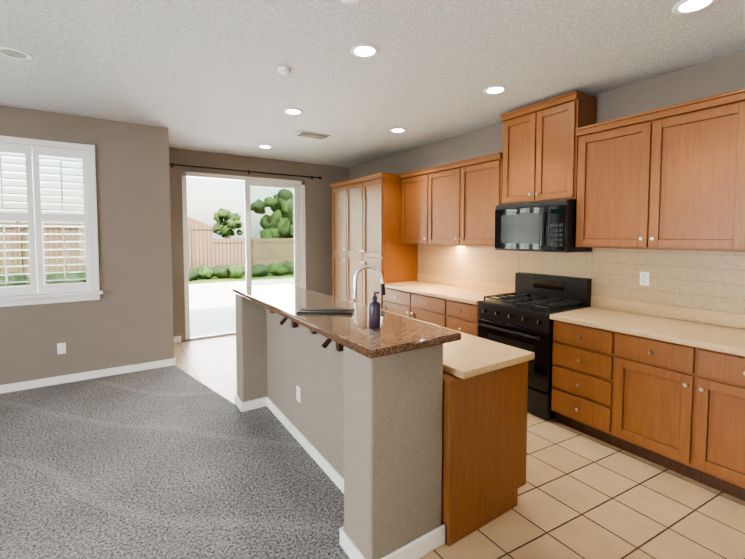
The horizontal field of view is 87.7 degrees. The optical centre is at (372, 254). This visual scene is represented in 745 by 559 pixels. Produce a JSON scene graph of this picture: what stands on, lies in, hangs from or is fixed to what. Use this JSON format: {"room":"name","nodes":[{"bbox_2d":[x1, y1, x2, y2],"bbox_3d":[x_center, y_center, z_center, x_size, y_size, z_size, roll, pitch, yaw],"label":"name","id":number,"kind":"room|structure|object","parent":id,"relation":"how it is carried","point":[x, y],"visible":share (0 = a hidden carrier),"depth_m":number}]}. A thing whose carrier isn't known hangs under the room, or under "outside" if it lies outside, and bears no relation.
{"room":"kitchen","nodes":[
{"label":"kitchen","id":0,"kind":"room"},
{"bbox_2d":[0,105,173,384],"bbox_3d":[-4.433,-0.010,3.284,4.860,2.790,0.160,-2,3,-33],"label":"wall","id":1,"kind":"structure","parent":0,"point":[126,319],"depth_m":4.24},
{"bbox_2d":[0,135,102,306],"bbox_3d":[-3.758,-0.313,3.644,1.980,1.640,0.195,-2,3,-33],"label":"window shutters","id":2,"kind":"object","parent":1,"relation":"attached to","point":[29,148],"visible":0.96,"depth_m":3.92},
{"bbox_2d":[57,343,65,353],"bbox_3d":[-3.224,0.970,4.024,0.070,0.114,0.008,-2,3,-33],"label":"outlet","id":3,"kind":"object","parent":1,"relation":"attached to","point":[61,348],"visible":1,"depth_m":4.02},
{"bbox_2d":[0,365,349,558],"bbox_3d":[-2.087,1.557,0.166,5.605,0.064,8.070,-2,3,-33],"label":"floor carpet","id":4,"kind":"object","parent":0,"point":[171,462],"visible":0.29,"depth_m":2.45},
{"bbox_2d":[169,148,348,341],"bbox_3d":[-1.672,-0.163,6.418,3.200,2.790,0.160,-2,3,-33],"label":"wall","id":5,"kind":"structure","parent":0,"point":[318,221],"depth_m":6.34},
{"bbox_2d":[182,171,305,340],"bbox_3d":[-1.981,0.002,6.214,1.910,2.480,0.135,-2,3,-33],"label":"frame","id":6,"kind":"object","parent":5,"relation":"attached to","point":[299,251],"visible":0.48,"depth_m":6.32},
{"bbox_2d":[169,163,320,179],"bbox_3d":[-1.915,-1.296,6.050,2.438,0.060,0.093,-2,3,-33],"label":"curtain rod","id":7,"kind":"object","parent":5,"relation":"attached to","point":[248,171],"visible":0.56,"depth_m":5.97},
{"bbox_2d":[235,294,442,558],"bbox_3d":[-0.446,0.898,2.737,0.460,1.030,2.220,-2,3,-33],"label":"wall","id":8,"kind":"structure","parent":0,"point":[369,429],"depth_m":1.86},
{"bbox_2d":[296,385,300,402],"bbox_3d":[-0.553,1.035,2.889,0.008,0.114,0.070,-2,3,-33],"label":"outlet","id":9,"kind":"object","parent":8,"relation":"attached to","point":[298,398],"visible":1,"depth_m":2.88},
{"bbox_2d":[269,310,343,351],"bbox_3d":[-0.454,0.472,2.532,0.200,0.160,0.740,-2,3,-33],"label":"corbel","id":10,"kind":"object","parent":8,"relation":"attached to","point":[327,342],"visible":0.25,"depth_m":2.27},
{"bbox_2d":[235,394,444,558],"bbox_3d":[-0.446,1.365,2.760,0.488,0.095,2.248,-2,3,-33],"label":"baseboard","id":11,"kind":"structure","parent":8,"relation":"attached to","point":[423,545],"depth_m":1.95},
{"bbox_2d":[232,284,460,358],"bbox_3d":[-0.421,0.360,2.727,0.540,0.040,2.320,-2,3,-33],"label":"bar","id":12,"kind":"object","parent":8,"relation":"on","point":[394,333],"visible":1,"depth_m":2.10},
{"bbox_2d":[297,308,354,314],"bbox_3d":[-0.285,0.349,2.404,0.340,0.013,0.130,0,3,5],"label":"tray","id":13,"kind":"object","parent":12,"relation":"on","point":[338,311],"visible":1,"depth_m":2.36},
{"bbox_2d":[369,291,380,328],"bbox_3d":[0.012,0.281,2.002,0.062,0.188,0.066,-2,3,-33],"label":"soap bottle","id":14,"kind":"object","parent":12,"relation":"on","point":[374,314],"visible":1,"depth_m":1.98},
{"bbox_2d":[0,0,744,167],"bbox_3d":[-1.298,-1.365,1.206,8.220,0.120,9.180,-2,3,-33],"label":"ceiling","id":15,"kind":"structure","parent":0,"point":[201,75],"depth_m":2.77},
{"bbox_2d":[0,46,32,59],"bbox_3d":[-2.443,-1.372,2.644,0.196,0.006,0.196,-2,3,-33],"label":"recessed light","id":16,"kind":"object","parent":15,"relation":"in","point":[13,53],"visible":1,"depth_m":2.64},
{"bbox_2d":[258,145,271,148],"bbox_3d":[-1.493,-1.506,5.405,0.196,0.006,0.196,-2,3,-33],"label":"recessed light","id":17,"kind":"object","parent":15,"relation":"in","point":[264,146],"visible":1,"depth_m":5.38},
{"bbox_2d":[277,66,290,74],"bbox_3d":[-0.658,-1.370,2.895,0.100,0.036,0.100,-2,3,-33],"label":"smoke detector","id":18,"kind":"object","parent":15,"relation":"attached to","point":[284,70],"visible":1,"depth_m":2.87},
{"bbox_2d":[283,108,302,114],"bbox_3d":[-0.792,-1.432,3.881,0.196,0.006,0.196,-2,3,-33],"label":"recessed light","id":19,"kind":"object","parent":15,"relation":"in","point":[292,111],"visible":0.98,"depth_m":3.87},
{"bbox_2d":[294,131,330,139],"bbox_3d":[-0.741,-1.468,4.787,0.400,0.023,0.220,-2,3,-33],"label":"ceiling vent","id":20,"kind":"object","parent":15,"relation":"in","point":[311,135],"visible":0.98,"depth_m":4.74},
{"bbox_2d":[340,0,358,3],"bbox_3d":[-0.118,-1.325,1.982,0.130,0.036,0.130,-2,3,-33],"label":"smoke detector","id":21,"kind":"object","parent":15,"relation":"attached to","point":[349,1],"visible":1,"depth_m":2.01},
{"bbox_2d":[350,44,378,57],"bbox_3d":[-0.053,-1.370,2.610,0.196,0.006,0.196,-2,3,-33],"label":"recessed light","id":22,"kind":"object","parent":15,"relation":"in","point":[364,50],"visible":1,"depth_m":2.60},
{"bbox_2d":[390,128,405,132],"bbox_3d":[0.298,-1.466,4.571,0.196,0.006,0.196,-2,3,-33],"label":"recessed light","id":23,"kind":"object","parent":15,"relation":"in","point":[397,130],"visible":0.98,"depth_m":4.57},
{"bbox_2d":[483,85,506,93],"bbox_3d":[1.045,-1.404,3.305,0.196,0.006,0.196,-2,3,-33],"label":"recessed light","id":24,"kind":"object","parent":15,"relation":"in","point":[497,89],"visible":0.98,"depth_m":3.29},
{"bbox_2d":[672,0,717,14],"bbox_3d":[1.730,-1.344,2.081,0.196,0.006,0.196,-2,3,-33],"label":"recessed light","id":25,"kind":"object","parent":15,"relation":"in","point":[683,7],"visible":1,"depth_m":2.10},
{"bbox_2d":[174,334,744,558],"bbox_3d":[-0.066,1.382,3.896,3.360,0.050,6.260,-2,3,-33],"label":"floor","id":26,"kind":"structure","parent":0,"point":[581,495],"depth_m":2.22},
{"bbox_2d":[330,181,345,299],"bbox_3d":[-0.281,0.052,6.364,0.617,2.365,0.492,-2,3,-33],"label":"tall cabinet","id":27,"kind":"object","parent":26,"relation":"on","point":[338,190],"depth_m":6.20},
{"bbox_2d":[346,172,417,309],"bbox_3d":[0.121,0.082,5.753,0.617,2.365,0.973,-2,3,-33],"label":"tall cabinet","id":28,"kind":"object","parent":26,"relation":"on","point":[366,218],"depth_m":5.39},
{"bbox_2d":[383,288,406,316],"bbox_3d":[0.574,0.863,5.100,0.617,0.870,0.668,-2,3,-33],"label":"base cabinet","id":29,"kind":"object","parent":26,"relation":"on","point":[395,301],"depth_m":4.95},
{"bbox_2d":[407,292,438,325],"bbox_3d":[0.865,0.884,4.655,0.617,0.870,0.668,-2,3,-33],"label":"base cabinet","id":30,"kind":"object","parent":26,"relation":"on","point":[425,308],"depth_m":4.51},
{"bbox_2d":[400,315,490,350],"bbox_3d":[0.357,0.914,2.412,0.751,1.028,0.288,-2,3,-33],"label":"countertop","id":31,"kind":"structure","parent":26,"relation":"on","point":[467,340],"depth_m":2.47},
{"bbox_2d":[439,298,479,336],"bbox_3d":[1.154,0.906,4.215,0.617,0.870,0.524,-2,3,-33],"label":"base cabinet","id":32,"kind":"object","parent":26,"relation":"on","point":[455,315],"depth_m":4.03},
{"bbox_2d":[384,244,518,304],"bbox_3d":[0.833,0.165,4.644,0.647,0.568,1.658,-2,3,-33],"label":"countertop","id":33,"kind":"structure","parent":32,"relation":"on","point":[470,274],"depth_m":4.64},
{"bbox_2d":[441,363,527,546],"bbox_3d":[0.556,1.021,2.200,0.616,0.835,0.293,-2,3,-33],"label":"base cabinet","id":34,"kind":"object","parent":26,"relation":"on","point":[484,418],"depth_m":2.04},
{"bbox_2d":[443,341,534,378],"bbox_3d":[0.057,0.540,3.041,0.585,0.044,2.316,-2,3,-33],"label":"countertop","id":35,"kind":"structure","parent":34,"relation":"on","point":[484,358],"depth_m":2.14},
{"bbox_2d":[353,265,385,302],"bbox_3d":[-0.047,0.302,2.895,0.217,0.452,0.220,-2,3,-33],"label":"faucet","id":36,"kind":"object","parent":35,"relation":"on","point":[382,284],"visible":0.58,"depth_m":2.86},
{"bbox_2d":[478,272,591,419],"bbox_3d":[1.478,0.788,3.647,0.693,1.160,0.756,-2,3,-33],"label":"range","id":37,"kind":"object","parent":26,"relation":"on","point":[520,318],"visible":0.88,"depth_m":3.47},
{"bbox_2d":[551,320,610,442],"bbox_3d":[1.869,0.959,3.127,0.617,0.870,0.543,-2,3,-33],"label":"base cabinet","id":38,"kind":"object","parent":26,"relation":"on","point":[581,355],"depth_m":2.98},
{"bbox_2d":[607,331,678,470],"bbox_3d":[2.128,0.978,2.732,0.617,0.870,0.538,-2,3,-33],"label":"base cabinet","id":39,"kind":"object","parent":26,"relation":"on","point":[644,371],"depth_m":2.63},
{"bbox_2d":[675,344,744,500],"bbox_3d":[2.367,0.996,2.368,0.617,0.870,0.606,-2,3,-33],"label":"base cabinet","id":40,"kind":"object","parent":26,"relation":"on","point":[678,408],"depth_m":2.33},
{"bbox_2d":[550,248,744,356],"bbox_3d":[2.154,0.263,2.631,0.647,0.568,1.633,-2,3,-33],"label":"countertop","id":41,"kind":"structure","parent":40,"relation":"on","point":[693,298],"depth_m":2.90},
{"bbox_2d":[640,271,649,285],"bbox_3d":[2.196,0.193,3.132,0.008,0.114,0.070,-2,3,-33],"label":"outlet","id":42,"kind":"object","parent":41,"relation":"attached to","point":[644,278],"visible":1,"depth_m":3.13},
{"bbox_2d":[349,51,744,289],"bbox_3d":[1.302,-0.077,4.657,0.160,2.790,6.050,-2,3,-33],"label":"wall","id":43,"kind":"structure","parent":0,"point":[725,74],"depth_m":3.25},
{"bbox_2d":[400,169,423,243],"bbox_3d":[0.687,-0.609,5.130,0.317,0.925,0.619,-2,3,-33],"label":"upper cabinet","id":44,"kind":"object","parent":43,"relation":"attached to","point":[412,220],"depth_m":5.10},
{"bbox_2d":[424,152,502,245],"bbox_3d":[1.105,-0.578,4.494,0.317,0.925,1.162,-2,3,-33],"label":"upper cabinet","id":45,"kind":"object","parent":43,"relation":"attached to","point":[454,203],"depth_m":4.34},
{"bbox_2d":[501,91,596,204],"bbox_3d":[1.623,-0.942,3.659,0.345,0.895,0.760,-2,3,-33],"label":"upper cabinet","id":46,"kind":"object","parent":43,"relation":"attached to","point":[540,151],"visible":0.98,"depth_m":3.51},
{"bbox_2d":[495,200,591,252],"bbox_3d":[1.577,-0.261,3.661,0.456,0.445,0.740,-2,3,-33],"label":"microwave","id":47,"kind":"object","parent":46,"relation":"attached to","point":[547,226],"visible":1,"depth_m":3.46},
{"bbox_2d":[519,251,592,277],"bbox_3d":[1.764,0.077,3.801,0.008,0.235,0.760,-2,3,-33],"label":"backsplash","id":48,"kind":"structure","parent":43,"relation":"attached to","point":[575,264],"depth_m":3.75},
{"bbox_2d":[575,92,734,250],"bbox_3d":[2.161,-0.534,2.884,0.317,0.975,1.147,-2,3,-33],"label":"upper cabinet","id":49,"kind":"object","parent":43,"relation":"attached to","point":[671,177],"depth_m":2.77},
{"bbox_2d":[727,88,744,250],"bbox_3d":[2.573,-0.504,2.257,0.317,0.975,0.611,-2,3,-33],"label":"upper cabinet","id":50,"kind":"object","parent":43,"relation":"attached to","point":[737,161],"depth_m":2.41},
{"bbox_3d":[-4.407,0.215,-1.327,0.160,2.790,7.910,-2,3,-33],"label":"wall","id":51,"kind":"structure","parent":0,"visible":0},
{"bbox_2d":[0,357,175,393],"bbox_3d":[-4.367,1.339,3.289,4.844,0.095,0.014,-2,3,-33],"label":"baseboard","id":52,"kind":"structure","parent":51,"relation":"attached to","point":[19,386],"depth_m":4.13},
{"label":"outside","id":53,"kind":"structure","parent":0,"visible":0},
{"bbox_2d":[189,274,293,336],"bbox_3d":[-9.684,0.334,25.504,40.000,0.060,42.690,-2,3,-33],"label":"ground","id":54,"kind":"structure","parent":53,"point":[212,304],"depth_m":9.03},
{"bbox_2d":[0,272,30,286],"label":"garden plants","id":55,"kind":"object","parent":54,"relation":"on","point":[20,277],"depth_m":10.92},
{"bbox_2d":[44,270,85,284],"label":"garden plants","id":56,"kind":"object","parent":54,"relation":"on","point":[73,276],"depth_m":11.42},
{"bbox_2d":[0,221,293,277],"bbox_3d":[-3.825,-0.260,16.529,40.000,2.000,0.120,-2,3,-33],"label":"fence","id":57,"kind":"object","parent":54,"relation":"on","point":[207,248],"visible":0.15,"depth_m":14.61},
{"bbox_2d":[187,217,206,224],"bbox_3d":[-21.035,-2.092,38.700,8.600,3.500,9.000,-2,3,-33],"label":"house","id":58,"kind":"structure","parent":54,"relation":"on","point":[191,221],"depth_m":38.27},
{"bbox_2d":[189,263,245,280],"label":"garden plants","id":59,"kind":"object","parent":54,"relation":"on","point":[235,271],"depth_m":14.05},
{"bbox_2d":[212,208,243,237],"label":"garden plants","id":60,"kind":"object","parent":54,"relation":"on","point":[228,225],"depth_m":17.97},
{"bbox_2d":[251,189,293,237],"label":"garden plants","id":61,"kind":"object","parent":54,"relation":"on","point":[275,201],"depth_m":19.20},
{"bbox_2d":[252,261,293,276],"label":"garden plants","id":62,"kind":"object","parent":54,"relation":"on","point":[271,268],"depth_m":15.11}
]}

